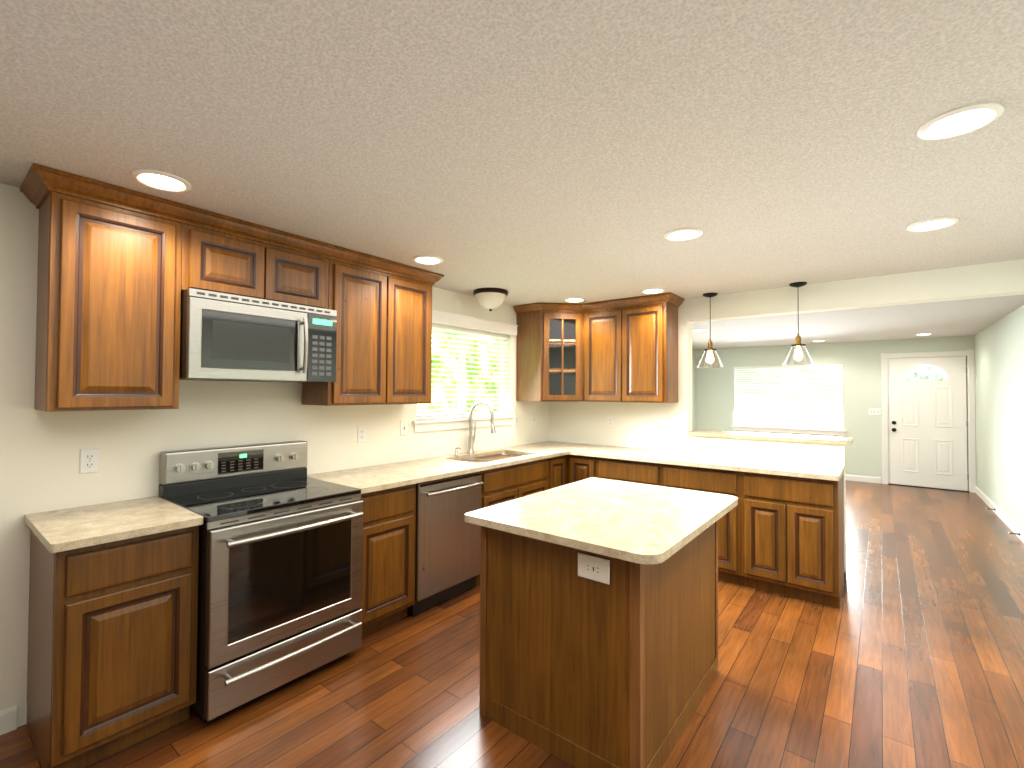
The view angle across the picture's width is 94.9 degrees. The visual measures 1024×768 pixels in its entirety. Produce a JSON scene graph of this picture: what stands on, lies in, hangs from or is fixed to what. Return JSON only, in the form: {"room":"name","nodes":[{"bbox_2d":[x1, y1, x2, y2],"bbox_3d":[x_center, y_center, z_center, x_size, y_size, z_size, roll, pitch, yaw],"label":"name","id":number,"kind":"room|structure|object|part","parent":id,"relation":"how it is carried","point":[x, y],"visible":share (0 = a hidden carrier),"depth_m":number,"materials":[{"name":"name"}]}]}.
{"room":"kitchen","nodes":[
{"label":"kitchen","id":0,"kind":"room"},
{"bbox_2d":[0,183,695,726],"bbox_3d":[-0.049,0.374,4.818,0.140,2.340,12.350,-1,-1,38],"label":"wall","id":1,"kind":"structure","parent":0,"point":[38,461],"depth_m":2.31,"materials":[{"name":"white paint"}]},
{"bbox_2d":[0,706,16,734],"bbox_3d":[-2.920,1.415,1.028,0.012,0.095,2.540,-1,-1,38],"label":"baseboard","id":2,"kind":"structure","parent":1,"relation":"attached to","point":[8,719],"depth_m":2.00,"materials":[{"name":"white"}]},
{"bbox_2d":[79,448,99,473],"bbox_3d":[-1.995,0.363,2.220,0.008,0.115,0.070,-1,-1,38],"label":"electrical outlet","id":3,"kind":"object","parent":1,"relation":"attached to","point":[89,461],"visible":1,"depth_m":2.22,"materials":[{"name":"white plastic"}]},
{"bbox_2d":[32,179,187,411],"bbox_3d":[-1.841,-0.342,2.163,0.325,0.914,0.454,-1,-1,38],"label":"upper cabinet","id":4,"kind":"object","parent":1,"relation":"attached to","point":[120,269],"depth_m":2.03,"materials":[{"name":"brown wood"}]},
{"bbox_2d":[188,215,271,299],"bbox_3d":[-1.580,-0.621,2.498,0.325,0.341,0.381,-1,-1,38],"label":"upper cabinet","id":5,"kind":"object","parent":1,"relation":"attached to","point":[222,258],"depth_m":2.40,"materials":[{"name":"brown wood"}]},
{"bbox_2d":[179,288,336,382],"bbox_3d":[-1.410,-0.230,2.599,0.460,0.425,0.758,-1,-1,38],"label":"microwave","id":6,"kind":"object","parent":5,"relation":"attached to","point":[226,337],"visible":1,"depth_m":2.43,"materials":[{"name":"silver metal"}]},
{"bbox_3d":[-1.152,-0.213,2.607,0.063,0.308,0.024,-1,-1,38],"label":"handle","id":7,"kind":"part","parent":6,"relation":"part of","materials":[{"name":"silver metal"}]},
{"bbox_2d":[268,235,335,309],"bbox_3d":[-1.345,-0.614,2.797,0.325,0.341,0.381,-1,-1,38],"label":"upper cabinet","id":8,"kind":"object","parent":1,"relation":"attached to","point":[298,274],"depth_m":2.71,"materials":[{"name":"brown wood"}]},
{"bbox_2d":[302,255,391,405],"bbox_3d":[-1.098,-0.321,3.108,0.325,0.914,0.419,-1,-1,38],"label":"upper cabinet","id":9,"kind":"object","parent":1,"relation":"attached to","point":[362,297],"depth_m":3.01,"materials":[{"name":"brown wood"}]},
{"bbox_2d":[357,426,365,442],"bbox_3d":[-1.080,0.364,3.384,0.008,0.115,0.070,-1,-1,38],"label":"electrical outlet","id":10,"kind":"object","parent":1,"relation":"attached to","point":[361,434],"visible":1,"depth_m":3.38,"materials":[{"name":"white plastic"}]},
{"bbox_2d":[400,420,407,435],"bbox_3d":[-0.842,0.345,3.680,0.017,0.115,0.070,-1,-1,38],"label":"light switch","id":11,"kind":"object","parent":1,"relation":"attached to","point":[403,427],"visible":1,"depth_m":3.68,"materials":[{"name":"white plastic"}]},
{"bbox_2d":[392,267,435,403],"bbox_3d":[-0.839,-0.314,3.437,0.325,0.914,0.418,-1,-1,38],"label":"upper cabinet","id":12,"kind":"object","parent":1,"relation":"attached to","point":[411,294],"depth_m":3.34,"materials":[{"name":"brown wood"}]},
{"bbox_2d":[412,329,515,431],"bbox_3d":[-0.422,-0.065,4.294,0.155,0.926,1.310,-1,-1,38],"label":"window","id":13,"kind":"structure","parent":1,"relation":"in","point":[424,425],"depth_m":4.30,"materials":[{"name":"white"}]},
{"bbox_2d":[417,309,517,419],"bbox_3d":[-0.390,-0.152,4.271,0.130,0.905,1.290,-1,-1,38],"label":"window blinds","id":14,"kind":"object","parent":13,"relation":"attached to","point":[455,323],"visible":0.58,"depth_m":4.28,"materials":[{"name":"white plastic"}]},
{"bbox_2d":[514,415,517,425],"bbox_3d":[0.044,0.375,4.815,0.008,0.115,0.070,-1,-1,38],"label":"electrical outlet","id":15,"kind":"object","parent":1,"relation":"attached to","point":[516,421],"visible":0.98,"depth_m":4.81,"materials":[{"name":"white plastic"}]},
{"bbox_2d":[532,414,535,424],"bbox_3d":[0.239,0.380,5.056,0.017,0.115,0.070,-1,-1,38],"label":"electrical outlet","id":16,"kind":"object","parent":1,"relation":"attached to","point":[533,419],"visible":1,"depth_m":5.06,"materials":[{"name":"white plastic"}]},
{"bbox_2d":[516,303,583,401],"bbox_3d":[0.472,-0.281,4.879,0.608,0.915,0.607,-1,-1,38],"label":"upper cabinet","id":17,"kind":"object","parent":1,"relation":"attached to","point":[550,340],"depth_m":4.69,"materials":[{"name":"brown wood"}]},
{"bbox_3d":[-0.267,-0.787,3.213,1.508,0.074,4.155,-1,-1,38],"label":"crown","id":18,"kind":"part","parent":17,"relation":"part of","materials":[{"name":"brown wood"}]},
{"bbox_3d":[0.496,-0.284,4.677,0.318,0.916,0.318,-1,-1,38],"label":"corner door","id":19,"kind":"part","parent":17,"relation":"part of","materials":[{"name":"brown wood"}]},
{"bbox_2d":[0,480,1023,767],"bbox_3d":[1.593,1.554,3.502,4.330,0.050,12.350,-1,-1,38],"label":"floor","id":20,"kind":"structure","parent":0,"point":[908,652],"depth_m":2.34,"materials":[{"name":"brown wood"}]},
{"bbox_2d":[26,526,198,767],"bbox_3d":[-1.739,1.049,2.051,0.605,0.875,0.456,-1,-1,38],"label":"base cabinet","id":21,"kind":"object","parent":20,"relation":"on","point":[112,642],"depth_m":1.85,"materials":[{"name":"brown wood"}]},
{"bbox_2d":[24,496,203,553],"bbox_3d":[-1.727,0.587,2.038,0.645,0.032,0.477,-1,-1,38],"label":"countertop","id":22,"kind":"structure","parent":21,"relation":"on","point":[77,528],"depth_m":1.95,"materials":[{"name":"beige stone"}]},
{"bbox_2d":[159,440,362,721],"bbox_3d":[-1.292,0.924,2.482,0.761,1.145,0.759,-1,-1,38],"label":"range","id":23,"kind":"object","parent":20,"relation":"on","point":[280,565],"visible":0.9,"depth_m":2.29,"materials":[{"name":"silver metal"}]},
{"bbox_3d":[-1.069,1.019,2.304,0.042,0.834,0.759,-1,-1,38],"label":"door","id":24,"kind":"part","parent":23,"relation":"part of","materials":[{"name":"silver metal"}]},
{"bbox_2d":[359,494,415,636],"bbox_3d":[-0.983,1.070,3.013,0.605,0.875,0.455,-1,-1,38],"label":"base cabinet","id":25,"kind":"object","parent":20,"relation":"on","point":[389,529],"depth_m":2.83,"materials":[{"name":"brown wood"}]},
{"bbox_2d":[307,442,843,593],"bbox_3d":[0.599,0.622,3.318,2.722,0.032,2.873,-1,-1,38],"label":"countertop","id":26,"kind":"structure","parent":25,"relation":"on","point":[763,541],"depth_m":3.52,"materials":[{"name":"beige stone"}]},
{"bbox_2d":[454,447,460,455],"bbox_3d":[-0.468,0.577,4.023,0.073,0.072,0.044,-1,-1,38],"label":"soap dispenser","id":27,"kind":"object","parent":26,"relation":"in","point":[456,453],"visible":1,"depth_m":4.02,"materials":[{"name":"silver metal"}]},
{"bbox_2d":[467,401,495,453],"bbox_3d":[-0.269,0.382,4.127,0.302,0.467,0.088,-1,-1,38],"label":"faucet","id":28,"kind":"object","parent":26,"relation":"on","point":[471,439],"visible":1,"depth_m":4.17,"materials":[{"name":"silver metal"}]},
{"bbox_2d":[460,450,515,461],"bbox_3d":[-0.163,0.746,4.028,0.420,0.223,0.800,-1,-1,38],"label":"sink","id":29,"kind":"object","parent":26,"relation":"in","point":[503,453],"depth_m":4.20,"materials":[{"name":"silver metal"}]},
{"bbox_2d":[407,471,482,615],"bbox_3d":[-0.621,1.081,3.408,0.651,0.870,0.600,-1,-1,38],"label":"dishwasher","id":30,"kind":"object","parent":20,"relation":"on","point":[447,555],"visible":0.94,"depth_m":3.20,"materials":[{"name":"silver metal"}]},
{"bbox_3d":[-0.388,0.719,3.233,0.062,0.022,0.527,-1,-1,38],"label":"handle","id":31,"kind":"part","parent":30,"relation":"part of","materials":[{"name":"silver metal"}]},
{"bbox_2d":[476,574,479,583],"bbox_3d":[-0.185,1.092,4.028,0.605,0.875,0.900,-1,-1,38],"label":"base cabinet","id":32,"kind":"object","parent":20,"relation":"on","point":[478,576],"depth_m":3.59,"materials":[{"name":"brown wood"}]},
{"bbox_2d":[464,477,737,767],"bbox_3d":[0.493,1.045,2.282,0.885,0.916,1.195,-1,-1,38],"label":"kitchen island","id":33,"kind":"object","parent":20,"relation":"on","point":[619,671],"visible":1,"depth_m":1.93,"materials":[{"name":"brown wood"}]},
{"bbox_2d":[578,553,609,584],"bbox_3d":[0.308,0.702,1.788,0.135,0.090,0.008,-1,-1,38],"label":"electrical outlet","id":34,"kind":"object","parent":33,"relation":"attached to","point":[597,569],"visible":1,"depth_m":1.78,"materials":[{"name":"white plastic"}]},
{"bbox_2d":[747,466,844,607],"bbox_3d":[2.124,1.095,3.553,0.602,0.875,0.606,-1,-1,38],"label":"base cabinet","id":35,"kind":"object","parent":20,"relation":"on","point":[819,579],"depth_m":3.20,"materials":[{"name":"brown wood"}]},
{"bbox_2d":[0,0,1023,349],"bbox_3d":[1.605,-0.850,3.545,4.330,0.080,12.350,-1,-1,38],"label":"ceiling","id":36,"kind":"structure","parent":0,"point":[522,152],"depth_m":1.60,"materials":[{"name":"white paint"}]},
{"bbox_2d":[131,169,190,191],"bbox_3d":[-1.468,-0.849,1.972,0.204,0.011,0.204,-1,-1,38],"label":"recessed light","id":37,"kind":"object","parent":36,"relation":"in","point":[160,180],"visible":1,"depth_m":1.96,"materials":[{"name":"white plastic"}]},
{"bbox_2d":[412,255,442,264],"bbox_3d":[-0.560,-0.823,3.128,0.204,0.011,0.204,-1,-1,38],"label":"recessed light","id":38,"kind":"object","parent":36,"relation":"in","point":[427,259],"visible":1,"depth_m":3.11,"materials":[{"name":"white"}]},
{"bbox_2d":[473,288,507,310],"bbox_3d":[-0.187,-0.721,4.104,0.310,0.176,0.310,-1,-1,38],"label":"flush ceiling light","id":39,"kind":"object","parent":36,"relation":"attached to","point":[490,299],"visible":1,"depth_m":4.01,"materials":[{"name":"white glass"}]},
{"bbox_2d":[564,297,584,301],"bbox_3d":[0.592,-0.794,4.448,0.204,0.011,0.204,-1,-1,38],"label":"recessed light","id":40,"kind":"object","parent":36,"relation":"in","point":[575,299],"visible":1,"depth_m":4.42,"materials":[{"name":"white"}]},
{"bbox_2d":[641,288,664,293],"bbox_3d":[1.211,-0.798,4.038,0.204,0.011,0.204,-1,-1,38],"label":"recessed light","id":41,"kind":"object","parent":36,"relation":"in","point":[652,290],"visible":0.98,"depth_m":4.01,"materials":[{"name":"white plastic"}]},
{"bbox_2d":[664,228,702,240],"bbox_3d":[0.948,-0.825,2.604,0.204,0.011,0.204,-1,-1,38],"label":"recessed light","id":42,"kind":"object","parent":36,"relation":"in","point":[682,234],"visible":0.98,"depth_m":2.59,"materials":[{"name":"white plastic"}]},
{"bbox_2d":[698,293,722,367],"bbox_3d":[1.756,-0.473,4.162,0.214,0.650,0.214,-1,-1,38],"label":"pendant light","id":43,"kind":"object","parent":36,"relation":"hanging from","point":[709,356],"visible":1,"depth_m":4.14,"materials":[{"name":"clear glass"}]},
{"bbox_2d":[783,282,813,365],"bbox_3d":[2.283,-0.478,3.748,0.214,0.650,0.214,-1,-1,38],"label":"pendant light","id":44,"kind":"object","parent":36,"relation":"hanging from","point":[798,354],"visible":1,"depth_m":3.73,"materials":[{"name":"clear glass"}]},
{"bbox_2d":[906,217,958,231],"bbox_3d":[2.173,-0.822,2.431,0.204,0.011,0.204,-1,-1,38],"label":"recessed light","id":45,"kind":"object","parent":36,"relation":"in","point":[932,224],"visible":0.98,"depth_m":2.42,"materials":[{"name":"white plastic"}]},
{"bbox_2d":[917,102,1003,139],"bbox_3d":[1.442,-0.842,1.517,0.204,0.011,0.204,-1,-1,38],"label":"recessed light","id":46,"kind":"object","parent":36,"relation":"in","point":[961,120],"visible":1,"depth_m":1.50,"materials":[{"name":"white plastic"}]},
{"bbox_2d":[549,299,845,584],"bbox_3d":[1.530,0.377,4.512,2.720,2.340,0.140,-1,-1,38],"label":"wall","id":47,"kind":"structure","parent":0,"point":[636,424],"depth_m":4.44,"materials":[{"name":"white paint"}]},
{"bbox_2d":[584,303,623,401],"bbox_3d":[0.965,-0.283,4.671,0.419,0.914,0.325,-1,-1,38],"label":"upper cabinet","id":48,"kind":"object","parent":47,"relation":"attached to","point":[603,326],"depth_m":4.53,"materials":[{"name":"brown wood"}]},
{"bbox_2d":[608,416,613,427],"bbox_3d":[1.012,0.390,4.824,0.070,0.115,0.008,-1,-1,38],"label":"electrical outlet","id":49,"kind":"object","parent":47,"relation":"attached to","point":[610,421],"visible":1,"depth_m":4.82,"materials":[{"name":"white plastic"}]},
{"bbox_2d":[624,299,679,402],"bbox_3d":[1.295,-0.286,4.412,0.420,0.914,0.325,-1,-1,38],"label":"upper cabinet","id":50,"kind":"object","parent":47,"relation":"attached to","point":[650,325],"depth_m":4.27,"materials":[{"name":"brown wood"}]},
{"bbox_2d":[659,418,667,432],"bbox_3d":[1.442,0.396,4.481,0.090,0.135,0.017,-1,-1,38],"label":"electrical outlet","id":51,"kind":"object","parent":47,"relation":"attached to","point":[663,425],"visible":1,"depth_m":4.48,"materials":[{"name":"white plastic"}]},
{"bbox_2d":[687,259,1023,322],"bbox_3d":[2.662,-0.698,3.646,2.515,0.210,0.140,-1,-1,38],"label":"header","id":52,"kind":"object","parent":47,"relation":"attached to","point":[997,279],"visible":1,"depth_m":3.53,"materials":[{"name":"white paint"}]},
{"bbox_2d":[696,336,975,483],"bbox_3d":[5.370,0.465,8.323,4.050,2.340,0.140,-1,-1,38],"label":"wall","id":53,"kind":"structure","parent":0,"point":[860,362],"depth_m":7.96,"materials":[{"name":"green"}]},
{"bbox_2d":[730,368,846,435],"bbox_3d":[4.991,0.272,8.587,1.830,1.232,0.150,-1,-1,38],"label":"window","id":54,"kind":"structure","parent":53,"relation":"in","point":[793,430],"depth_m":8.52,"materials":[{"name":"white"}]},
{"bbox_2d":[733,364,842,429],"bbox_3d":[4.988,0.228,8.584,1.738,1.136,0.050,-1,-1,38],"label":"window blinds","id":55,"kind":"object","parent":54,"relation":"attached to","point":[741,421],"visible":0.9,"depth_m":8.53,"materials":[{"name":"white plastic"}]},
{"bbox_2d":[846,475,880,483],"bbox_3d":[4.889,1.590,8.580,2.900,0.095,0.012,-1,-1,38],"label":"baseboard","id":56,"kind":"structure","parent":53,"relation":"attached to","point":[848,477],"depth_m":7.82,"materials":[{"name":"white wood"}]},
{"bbox_2d":[869,408,880,414],"bbox_3d":[5.978,0.457,7.745,0.162,0.115,0.017,-1,-1,38],"label":"light switch","id":57,"kind":"object","parent":53,"relation":"attached to","point":[874,411],"visible":1,"depth_m":7.74,"materials":[{"name":"white plastic"}]},
{"bbox_2d":[888,356,968,490],"bbox_3d":[6.485,0.596,7.347,0.927,2.026,0.112,-1,-1,38],"label":"front door","id":58,"kind":"structure","parent":53,"relation":"in","point":[928,423],"depth_m":7.34,"materials":[{"name":"white wood"}]},
{"bbox_2d":[881,350,975,492],"bbox_3d":[6.521,0.559,7.403,1.107,2.134,0.162,-1,-1,38],"label":"door frame","id":59,"kind":"structure","parent":53,"relation":"attached to","point":[970,408],"depth_m":7.19,"materials":[{"name":"white wood"}]},
{"bbox_2d":[974,305,1023,531],"bbox_3d":[3.246,0.344,2.229,0.140,2.340,12.350,-1,-1,38],"label":"wall","id":60,"kind":"structure","parent":0,"point":[999,381],"depth_m":5.46,"materials":[{"name":"white"}]},
{"bbox_2d":[975,486,1023,542],"bbox_3d":[3.181,1.467,2.256,0.012,0.095,12.070,-1,-1,38],"label":"baseboard","id":61,"kind":"structure","parent":60,"relation":"attached to","point":[1014,528],"depth_m":5.47,"materials":[{"name":"white wood"}]},
{"label":"outside","id":62,"kind":"structure","parent":0,"visible":0},
{"bbox_2d":[417,331,498,413],"bbox_3d":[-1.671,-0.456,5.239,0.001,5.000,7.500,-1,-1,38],"label":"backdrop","id":63,"kind":"structure","parent":62,"point":[455,377],"depth_m":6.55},
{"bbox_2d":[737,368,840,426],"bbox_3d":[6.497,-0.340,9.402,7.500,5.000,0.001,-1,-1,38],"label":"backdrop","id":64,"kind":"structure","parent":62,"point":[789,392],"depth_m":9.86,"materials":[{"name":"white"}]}
]}

